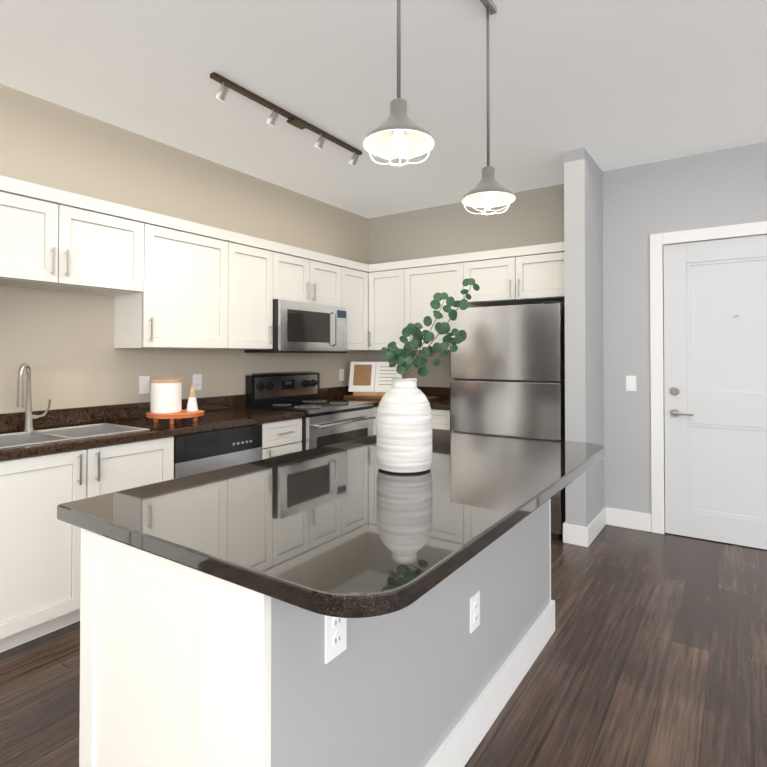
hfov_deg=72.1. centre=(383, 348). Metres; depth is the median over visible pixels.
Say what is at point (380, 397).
cutting board
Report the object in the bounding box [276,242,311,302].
upper cabinet
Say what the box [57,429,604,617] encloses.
island countertop
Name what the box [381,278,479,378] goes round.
stem
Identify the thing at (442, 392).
backsplash
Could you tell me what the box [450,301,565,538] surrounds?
fridge
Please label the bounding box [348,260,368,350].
upper cabinet
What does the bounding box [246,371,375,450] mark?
stove
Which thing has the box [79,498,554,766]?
kitchen island
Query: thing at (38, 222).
upper cabinet
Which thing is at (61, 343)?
wall
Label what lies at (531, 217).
wall
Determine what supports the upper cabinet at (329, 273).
attached to the wall at (61, 343)
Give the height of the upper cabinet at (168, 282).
0.820 m
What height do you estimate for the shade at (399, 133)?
0.183 m
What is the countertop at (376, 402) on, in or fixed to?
on the base cabinet at (375, 409)
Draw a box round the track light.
[210,72,361,165]
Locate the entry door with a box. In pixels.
[663,235,766,549]
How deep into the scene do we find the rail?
2.16 m
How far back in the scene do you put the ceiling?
2.78 m
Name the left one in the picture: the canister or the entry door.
the canister
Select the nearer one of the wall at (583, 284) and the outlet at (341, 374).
the wall at (583, 284)
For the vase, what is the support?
on the island countertop at (349, 529)
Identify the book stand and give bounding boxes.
[353,374,385,395]
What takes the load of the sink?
in the countertop at (211, 420)
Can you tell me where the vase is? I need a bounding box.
[377,378,431,472]
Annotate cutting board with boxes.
[344,395,438,400]
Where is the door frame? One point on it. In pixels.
(658, 241)
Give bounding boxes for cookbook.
[348,362,401,391]
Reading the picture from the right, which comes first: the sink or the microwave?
the microwave
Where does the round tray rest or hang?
on the countertop at (211, 420)
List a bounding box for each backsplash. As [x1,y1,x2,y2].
[0,394,244,432]
[320,386,352,398]
[417,386,449,397]
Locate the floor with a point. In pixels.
(653, 652)
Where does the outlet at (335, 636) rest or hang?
attached to the kitchen island
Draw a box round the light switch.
[626,376,635,390]
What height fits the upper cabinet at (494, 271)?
0.820 m
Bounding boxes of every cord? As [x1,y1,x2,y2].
[397,0,400,97]
[486,5,489,165]
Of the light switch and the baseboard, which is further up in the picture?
the light switch
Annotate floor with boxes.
[0,525,766,766]
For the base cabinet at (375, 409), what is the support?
on the floor
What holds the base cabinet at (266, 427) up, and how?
on the floor
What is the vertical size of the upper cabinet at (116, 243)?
0.820 m
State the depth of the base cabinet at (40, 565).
2.44 m
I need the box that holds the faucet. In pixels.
[16,363,50,431]
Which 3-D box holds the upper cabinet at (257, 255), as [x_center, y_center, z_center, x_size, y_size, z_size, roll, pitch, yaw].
[-1.112,-0.402,3.907,0.324,0.820,0.486,0,-1,34]
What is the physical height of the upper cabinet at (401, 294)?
0.820 m
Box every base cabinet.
[0,436,173,652]
[261,422,271,459]
[272,418,301,456]
[373,407,377,434]
[431,409,449,429]
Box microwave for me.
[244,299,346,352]
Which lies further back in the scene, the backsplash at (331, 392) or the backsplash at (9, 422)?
the backsplash at (331, 392)
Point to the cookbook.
(362, 378)
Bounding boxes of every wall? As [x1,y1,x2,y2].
[0,84,367,413]
[368,184,564,386]
[564,148,603,526]
[602,142,766,513]
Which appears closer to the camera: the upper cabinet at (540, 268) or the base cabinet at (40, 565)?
the base cabinet at (40, 565)
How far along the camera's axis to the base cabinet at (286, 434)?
3.70 m
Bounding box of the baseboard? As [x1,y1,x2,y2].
[563,507,651,546]
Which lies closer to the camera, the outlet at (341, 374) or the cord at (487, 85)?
the cord at (487, 85)
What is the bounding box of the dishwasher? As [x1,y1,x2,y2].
[172,424,261,478]
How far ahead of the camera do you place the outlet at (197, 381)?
3.83 m
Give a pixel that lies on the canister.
(166, 396)
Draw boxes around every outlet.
[139,376,149,393]
[193,374,201,389]
[325,615,346,663]
[339,369,343,380]
[470,591,479,632]
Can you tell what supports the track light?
attached to the ceiling
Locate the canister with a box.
[150,378,181,413]
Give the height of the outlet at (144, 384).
0.116 m
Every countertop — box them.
[0,407,304,460]
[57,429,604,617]
[324,396,380,407]
[360,397,449,409]
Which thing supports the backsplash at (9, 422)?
on the countertop at (211, 420)
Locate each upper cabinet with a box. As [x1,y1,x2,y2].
[0,175,75,291]
[76,194,155,348]
[156,213,239,349]
[240,234,275,349]
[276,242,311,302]
[312,251,347,350]
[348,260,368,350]
[369,260,421,350]
[409,253,464,350]
[465,247,516,307]
[517,242,564,304]
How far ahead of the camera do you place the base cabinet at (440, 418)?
4.40 m
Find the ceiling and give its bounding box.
[0,0,766,218]
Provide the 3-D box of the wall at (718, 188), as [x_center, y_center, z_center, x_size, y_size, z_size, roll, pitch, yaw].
[3.687,-0.023,3.011,4.520,2.780,0.280,0,-1,34]
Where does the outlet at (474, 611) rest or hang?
attached to the kitchen island
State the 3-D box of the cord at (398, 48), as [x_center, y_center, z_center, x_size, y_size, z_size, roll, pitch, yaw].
[0.046,-1.072,1.586,0.011,0.664,0.012,0,-1,34]
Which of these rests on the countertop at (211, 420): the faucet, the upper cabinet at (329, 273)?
the faucet
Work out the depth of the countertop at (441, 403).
4.47 m
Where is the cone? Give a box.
[186,384,197,410]
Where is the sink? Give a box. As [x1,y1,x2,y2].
[0,423,149,448]
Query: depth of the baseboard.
3.96 m
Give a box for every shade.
[363,98,434,167]
[461,166,515,215]
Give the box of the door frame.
[650,221,766,533]
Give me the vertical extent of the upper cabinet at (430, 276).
0.820 m
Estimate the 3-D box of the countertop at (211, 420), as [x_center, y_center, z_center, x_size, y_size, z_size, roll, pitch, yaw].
[-1.583,0.470,2.903,0.653,0.040,2.654,0,-1,34]
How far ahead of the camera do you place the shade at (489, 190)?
2.12 m
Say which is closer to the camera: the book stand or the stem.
the stem
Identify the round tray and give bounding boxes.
[146,409,204,423]
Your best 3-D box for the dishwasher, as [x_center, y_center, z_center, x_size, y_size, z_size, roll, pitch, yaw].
[-1.230,0.934,3.394,0.587,0.867,0.654,0,-1,34]
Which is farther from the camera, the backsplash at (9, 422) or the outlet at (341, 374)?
the outlet at (341, 374)
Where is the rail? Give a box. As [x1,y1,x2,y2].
[480,0,496,14]
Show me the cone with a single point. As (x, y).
(192, 404)

